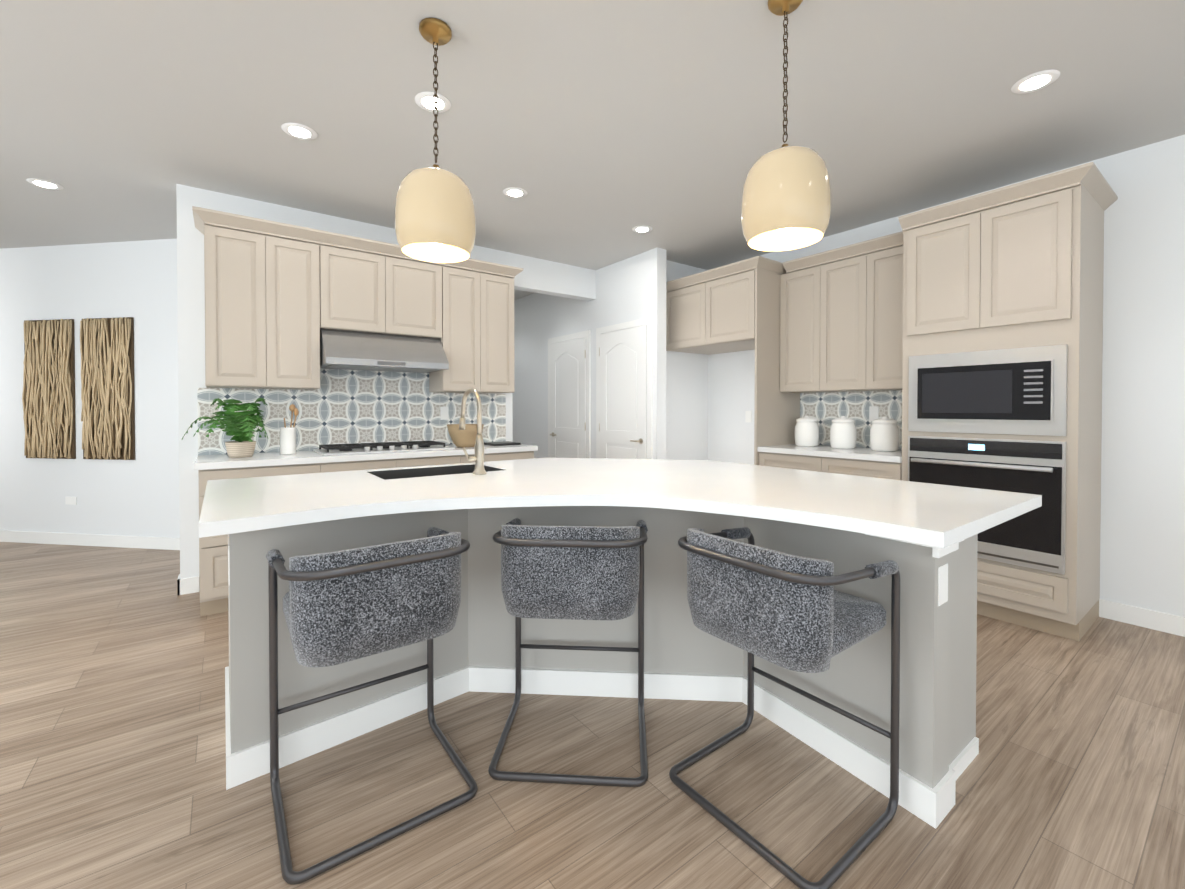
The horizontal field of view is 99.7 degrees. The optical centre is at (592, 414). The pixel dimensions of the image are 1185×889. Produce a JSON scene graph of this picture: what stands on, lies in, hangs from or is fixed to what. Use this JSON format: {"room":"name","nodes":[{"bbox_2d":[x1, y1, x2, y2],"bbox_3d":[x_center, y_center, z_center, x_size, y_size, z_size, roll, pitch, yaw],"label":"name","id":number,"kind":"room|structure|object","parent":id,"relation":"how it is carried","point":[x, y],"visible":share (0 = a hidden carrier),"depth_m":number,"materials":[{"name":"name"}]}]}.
{"room":"kitchen","nodes":[
{"label":"kitchen","id":0,"kind":"room"},
{"bbox_2d":[0,239,179,537],"bbox_3d":[-3.876,-0.179,4.503,3.663,2.740,0.130,0,1,8],"label":"wall","id":1,"kind":"structure","parent":0,"point":[139,494],"depth_m":4.53,"materials":[{"name":"white paint"}]},
{"bbox_2d":[22,319,75,458],"bbox_3d":[-4.986,-0.235,4.571,0.530,1.270,0.057,0,1,8],"label":"art","id":2,"kind":"object","parent":1,"relation":"attached to","point":[48,397],"visible":1,"depth_m":4.56,"materials":[{"name":"brown wood"}]},
{"bbox_2d":[65,497,76,504],"bbox_3d":[-4.774,0.785,4.577,0.115,0.070,0.006,0,1,8],"label":"electrical outlet","id":3,"kind":"object","parent":1,"relation":"attached to","point":[71,500],"visible":1,"depth_m":4.57,"materials":[{"name":"white plastic"}]},
{"bbox_2d":[0,530,179,549],"bbox_3d":[-3.886,1.139,4.446,3.663,0.105,0.012,0,1,8],"label":"baseboard","id":4,"kind":"structure","parent":1,"relation":"attached to","point":[145,542],"depth_m":4.54,"materials":[{"name":"white wood"}]},
{"bbox_2d":[80,317,134,459],"bbox_3d":[-4.359,-0.234,4.478,0.530,1.271,0.057,0,1,8],"label":"art","id":5,"kind":"object","parent":1,"relation":"attached to","point":[107,387],"visible":1,"depth_m":4.47,"materials":[{"name":"brown wood"}]},
{"bbox_2d":[176,184,595,590],"bbox_3d":[-1.403,-0.178,4.423,3.480,2.740,0.130,0,1,-37],"label":"wall","id":6,"kind":"structure","parent":0,"point":[191,305],"depth_m":3.40,"materials":[{"name":"white paint"}]},
{"bbox_2d":[177,574,198,595],"bbox_3d":[-2.763,1.151,3.422,0.114,0.105,0.144,0,1,-37],"label":"baseboard","id":7,"kind":"structure","parent":6,"relation":"attached to","point":[187,585],"depth_m":3.37,"materials":[{"name":"white wood"}]},
{"bbox_2d":[192,206,522,393],"bbox_3d":[-1.649,-0.741,3.908,2.290,1.098,0.391,0,1,-37],"label":"upper cabinets","id":8,"kind":"object","parent":6,"relation":"attached to","point":[278,296],"visible":1,"depth_m":3.54,"materials":[{"name":"beige paint"}]},
{"bbox_2d":[320,329,448,372],"bbox_3d":[-1.615,-0.484,3.857,0.860,0.264,0.489,0,1,-37],"label":"range hood","id":9,"kind":"object","parent":8,"relation":"attached to","point":[347,350],"visible":0.93,"depth_m":3.70,"materials":[{"name":"silver metal"}]},
{"bbox_2d":[440,407,448,419],"bbox_3d":[-1.302,-0.015,4.397,0.070,0.115,0.008,0,1,-37],"label":"outlet","id":10,"kind":"object","parent":6,"relation":"attached to","point":[444,413],"visible":1,"depth_m":4.39,"materials":[{"name":"white plastic"}]},
{"bbox_2d":[0,542,1184,888],"bbox_3d":[-2.553,1.249,1.640,16.000,0.050,16.000,0,1,-37],"label":"floor","id":11,"kind":"structure","parent":0,"point":[114,662],"depth_m":1.66,"materials":[{"name":"brown wood"}]},
{"bbox_2d":[199,464,333,616],"bbox_3d":[-2.206,0.759,3.369,0.683,0.890,0.621,0,1,-37],"label":"base cabinet","id":12,"kind":"object","parent":11,"relation":"on","point":[213,550],"depth_m":2.98,"materials":[{"name":"beige wood"}]},
{"bbox_2d":[194,440,537,471],"bbox_3d":[-1.572,0.289,3.824,2.290,0.040,0.635,0,1,-37],"label":"countertop","id":13,"kind":"structure","parent":12,"relation":"on","point":[220,459],"depth_m":3.37,"materials":[{"name":"white stone"}]},
{"bbox_2d":[182,398,267,457],"bbox_3d":[-2.332,0.080,3.185,0.456,0.390,0.508,0,1,-37],"label":"fern plant","id":14,"kind":"object","parent":13,"relation":"on","point":[241,426],"visible":1,"depth_m":3.20,"materials":[{"name":"green plant"}]},
{"bbox_2d":[280,404,298,454],"bbox_3d":[-2.108,0.097,3.474,0.114,0.350,0.098,0,1,-37],"label":"utensil crock","id":15,"kind":"object","parent":13,"relation":"on","point":[287,440],"visible":1,"depth_m":3.44,"materials":[{"name":"white ceramic"}]},
{"bbox_2d":[313,441,454,454],"bbox_3d":[-1.586,0.245,3.826,0.910,0.045,0.480,0,1,-37],"label":"cooktop","id":16,"kind":"object","parent":13,"relation":"in","point":[353,448],"visible":1,"depth_m":3.71,"materials":[{"name":"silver metal"}]},
{"bbox_2d":[447,424,483,446],"bbox_3d":[-1.050,0.172,4.135,0.300,0.185,0.300,0,1,-37],"label":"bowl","id":17,"kind":"object","parent":13,"relation":"on","point":[466,437],"visible":0.88,"depth_m":4.03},
{"bbox_2d":[484,441,520,445],"bbox_3d":[-0.801,0.252,4.395,0.250,0.018,0.240,0,1,-37],"label":"tray","id":18,"kind":"object","parent":13,"relation":"on","point":[504,443],"visible":0.86,"depth_m":4.33,"materials":[{"name":"black metal"}]},
{"bbox_2d":[334,460,405,471],"bbox_3d":[-1.760,0.755,3.699,0.533,0.890,0.621,0,1,-37],"label":"base cabinet","id":19,"kind":"object","parent":11,"relation":"on","point":[351,465],"depth_m":3.46,"materials":[{"name":"beige wood"}]},
{"bbox_2d":[266,527,477,883],"bbox_3d":[-0.717,0.800,1.634,0.562,0.848,0.497,0,1,-37],"label":"stool","id":20,"kind":"object","parent":11,"relation":"on","point":[342,606],"visible":1,"depth_m":1.45,"materials":[{"name":"grey fabric"}]},
{"bbox_2d":[406,456,461,466],"bbox_3d":[-1.417,0.752,3.953,0.534,0.890,0.621,0,1,-37],"label":"base cabinet","id":21,"kind":"object","parent":11,"relation":"on","point":[422,460],"depth_m":3.74,"materials":[{"name":"beige wood"}]},
{"bbox_2d":[462,452,533,462],"bbox_3d":[-0.959,0.749,4.292,0.714,0.890,0.621,0,1,-37],"label":"base cabinet","id":22,"kind":"object","parent":11,"relation":"on","point":[490,456],"depth_m":4.08,"materials":[{"name":"beige wood"}]},
{"bbox_2d":[488,518,647,786],"bbox_3d":[-0.071,0.797,1.889,0.562,0.848,0.497,0,1,4],"label":"stool","id":23,"kind":"object","parent":11,"relation":"on","point":[576,572],"visible":1,"depth_m":1.67,"materials":[{"name":"grey fabric"}]},
{"bbox_2d":[754,450,809,470],"bbox_3d":[1.817,0.751,4.123,0.630,0.890,0.599,0,1,-37],"label":"base cabinet","id":24,"kind":"object","parent":11,"relation":"on","point":[790,461],"depth_m":3.99,"materials":[{"name":"beige paint"}]},
{"bbox_2d":[669,527,899,888],"bbox_3d":[0.597,0.801,1.610,0.497,0.848,0.562,0,1,-37],"label":"stool","id":25,"kind":"object","parent":11,"relation":"on","point":[796,613],"visible":1,"depth_m":1.45,"materials":[{"name":"grey fabric"}]},
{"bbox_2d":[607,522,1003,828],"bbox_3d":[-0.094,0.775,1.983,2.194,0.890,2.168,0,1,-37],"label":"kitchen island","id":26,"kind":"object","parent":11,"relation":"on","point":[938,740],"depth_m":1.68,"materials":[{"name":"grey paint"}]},
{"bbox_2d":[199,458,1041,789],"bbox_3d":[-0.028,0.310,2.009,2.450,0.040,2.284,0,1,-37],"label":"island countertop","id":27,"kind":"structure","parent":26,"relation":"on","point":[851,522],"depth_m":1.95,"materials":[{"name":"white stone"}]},
{"bbox_2d":[367,462,502,477],"bbox_3d":[-0.787,0.400,2.540,0.599,0.228,0.359,0,1,-37],"label":"sink","id":28,"kind":"object","parent":27,"relation":"in","point":[467,468],"depth_m":2.68,"materials":[{"name":"black metal"}]},
{"bbox_2d":[459,388,485,474],"bbox_3d":[-0.610,0.076,2.449,0.122,0.416,0.203,0,1,-37],"label":"faucet","id":29,"kind":"object","parent":27,"relation":"on","point":[478,458],"visible":1,"depth_m":2.40,"materials":[{"name":"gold metal"}]},
{"bbox_2d":[810,458,893,479],"bbox_3d":[2.109,0.755,3.728,0.630,0.890,0.599,0,1,-37],"label":"base cabinet","id":30,"kind":"object","parent":11,"relation":"on","point":[847,466],"depth_m":3.55,"materials":[{"name":"beige paint"}]},
{"bbox_2d":[758,442,893,461],"bbox_3d":[1.957,0.288,3.916,0.645,0.040,1.090,0,1,-37],"label":"countertop","id":31,"kind":"structure","parent":30,"relation":"on","point":[863,453],"depth_m":3.77,"materials":[{"name":"white stone"}]},
{"bbox_2d":[795,416,818,446],"bbox_3d":[1.819,0.134,4.244,0.192,0.258,0.192,0,1,-37],"label":"canister","id":32,"kind":"object","parent":31,"relation":"on","point":[807,431],"visible":1,"depth_m":4.17,"materials":[{"name":"white ceramic"}]},
{"bbox_2d":[830,416,856,448],"bbox_3d":[2.003,0.137,3.994,0.192,0.258,0.192,0,1,-37],"label":"canister","id":33,"kind":"object","parent":31,"relation":"on","point":[843,432],"visible":1,"depth_m":3.92,"materials":[{"name":"white ceramic"}]},
{"bbox_2d":[870,416,898,451],"bbox_3d":[2.188,0.140,3.745,0.192,0.258,0.192,0,1,-37],"label":"canister","id":34,"kind":"object","parent":31,"relation":"on","point":[884,433],"visible":1,"depth_m":3.67,"materials":[{"name":"white ceramic"}]},
{"bbox_2d":[894,166,1109,640],"bbox_3d":[2.527,-0.029,3.131,0.658,2.472,0.845,0,1,-37],"label":"tall cabinet","id":35,"kind":"object","parent":11,"relation":"on","point":[1001,390],"depth_m":2.83,"materials":[{"name":"beige paint"}]},
{"bbox_2d":[0,0,1184,299],"bbox_3d":[-2.553,-1.540,1.608,16.000,0.050,16.000,0,1,-37],"label":"ceiling","id":36,"kind":"structure","parent":0,"point":[598,130],"depth_m":2.47,"materials":[{"name":"grey paint"}]},
{"bbox_2d":[26,178,63,189],"bbox_3d":[-3.635,-1.530,3.321,0.170,0.006,0.170,0,1,-37],"label":"recessed light","id":37,"kind":"object","parent":36,"relation":"in","point":[46,184],"visible":0.98,"depth_m":3.31,"materials":[{"name":"white plastic"}]},
{"bbox_2d":[281,122,317,139],"bbox_3d":[-1.577,-1.523,2.692,0.170,0.006,0.170,0,1,-37],"label":"recessed light","id":38,"kind":"object","parent":36,"relation":"in","point":[299,131],"visible":1,"depth_m":2.68,"materials":[{"name":"white plastic"}]},
{"bbox_2d":[415,91,450,112],"bbox_3d":[-0.778,-1.520,2.438,0.170,0.006,0.170,0,1,-37],"label":"recessed light","id":39,"kind":"object","parent":36,"relation":"in","point":[424,100],"visible":0.92,"depth_m":2.43,"materials":[{"name":"white plastic"}]},
{"bbox_2d":[395,18,475,262],"bbox_3d":[-0.619,-1.079,1.976,0.306,0.878,0.306,0,1,-37],"label":"pendant light","id":40,"kind":"object","parent":36,"relation":"hanging from","point":[435,219],"visible":1,"depth_m":1.87,"materials":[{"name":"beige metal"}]},
{"bbox_2d":[503,187,526,197],"bbox_3d":[-0.534,-1.532,3.452,0.170,0.006,0.170,0,1,-37],"label":"recessed light","id":41,"kind":"object","parent":36,"relation":"in","point":[514,192],"visible":0.98,"depth_m":3.44,"materials":[{"name":"white plastic"}]},
{"bbox_2d":[632,225,651,232],"bbox_3d":[0.414,-1.540,4.154,0.170,0.006,0.170,0,1,-37],"label":"recessed light","id":42,"kind":"object","parent":36,"relation":"in","point":[641,229],"visible":0.96,"depth_m":4.14,"materials":[{"name":"white plastic"}]},
{"bbox_2d":[741,0,830,250],"bbox_3d":[0.702,-1.077,1.822,0.306,0.878,0.306,0,1,-37],"label":"pendant light","id":43,"kind":"object","parent":36,"relation":"hanging from","point":[786,200],"visible":1,"depth_m":1.72,"materials":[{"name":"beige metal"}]},
{"bbox_2d":[1011,69,1059,93],"bbox_3d":[2.023,-1.518,2.285,0.170,0.006,0.170,0,1,-37],"label":"recessed light","id":44,"kind":"object","parent":36,"relation":"in","point":[1036,81],"visible":1,"depth_m":2.27,"materials":[{"name":"white plastic"}]},
{"bbox_2d":[512,247,707,459],"bbox_3d":[-0.332,-0.205,6.723,0.980,2.740,4.450,0,1,-37],"label":"wall","id":45,"kind":"structure","parent":0,"point":[631,289],"depth_m":5.29,"materials":[{"name":"white paint"}]},
{"bbox_2d":[548,330,590,457],"bbox_3d":[-0.306,0.120,5.806,0.070,2.100,0.860,0,1,-37],"label":"hall door","id":46,"kind":"structure","parent":45,"relation":"in","point":[569,395],"depth_m":5.76,"materials":[{"name":"white wood"}]},
{"bbox_2d":[596,317,652,458],"bbox_3d":[0.283,0.129,5.010,0.070,2.100,0.860,0,1,-37],"label":"pantry door","id":47,"kind":"structure","parent":45,"relation":"in","point":[624,390],"depth_m":4.97,"materials":[{"name":"white wood"}]},
{"bbox_2d":[708,135,1184,616],"bbox_3d":[2.667,-0.169,3.624,0.150,2.740,13.000,0,1,-37],"label":"wall","id":48,"kind":"structure","parent":0,"point":[1142,544],"depth_m":2.87,"materials":[{"name":"white paint"}]},
{"bbox_2d":[666,275,737,354],"bbox_3d":[1.159,-0.965,4.966,0.661,0.642,0.582,0,1,-37],"label":"upper cabinet","id":49,"kind":"object","parent":48,"relation":"attached to","point":[681,295],"depth_m":4.82,"materials":[{"name":"beige paint"}]},
{"bbox_2d":[698,259,777,350],"bbox_3d":[1.441,-0.961,4.585,0.661,0.642,0.579,0,1,-37],"label":"upper cabinet","id":50,"kind":"object","parent":48,"relation":"attached to","point":[726,296],"depth_m":4.39,"materials":[{"name":"beige paint"}]},
{"bbox_2d":[745,411,751,422],"bbox_3d":[1.558,0.018,4.989,0.006,0.115,0.070,0,1,-37],"label":"outlet","id":51,"kind":"object","parent":48,"relation":"attached to","point":[748,416],"visible":1,"depth_m":4.99,"materials":[{"name":"white plastic"}]},
{"bbox_2d":[778,259,809,392],"bbox_3d":[1.882,-0.737,4.265,0.336,1.082,0.416,0,1,-37],"label":"upper cabinet","id":52,"kind":"object","parent":48,"relation":"attached to","point":[794,277],"depth_m":4.22,"materials":[{"name":"beige paint"}]},
{"bbox_2d":[810,247,857,392],"bbox_3d":[2.081,-0.734,3.996,0.336,1.082,0.468,0,1,-37],"label":"upper cabinet","id":53,"kind":"object","parent":48,"relation":"attached to","point":[841,319],"depth_m":3.96,"materials":[{"name":"beige paint"}]},
{"bbox_2d":[869,406,878,420],"bbox_3d":[2.262,-0.011,4.016,0.008,0.115,0.070,0,1,-37],"label":"outlet","id":54,"kind":"object","parent":48,"relation":"attached to","point":[873,412],"visible":0.79,"depth_m":4.02,"materials":[{"name":"white plastic"}]},
{"bbox_2d":[854,231,902,390],"bbox_3d":[2.281,-0.731,3.727,0.336,1.082,0.416,0,1,-37],"label":"upper cabinet","id":55,"kind":"object","parent":48,"relation":"attached to","point":[878,316],"depth_m":3.68,"materials":[{"name":"beige paint"}]},
{"bbox_2d":[1099,599,1184,636],"bbox_3d":[4.754,1.183,0.683,0.012,0.105,5.765,0,1,-37],"label":"baseboard","id":56,"kind":"structure","parent":48,"relation":"attached to","point":[1151,619],"depth_m":2.85,"materials":[{"name":"white wood"}]}
]}

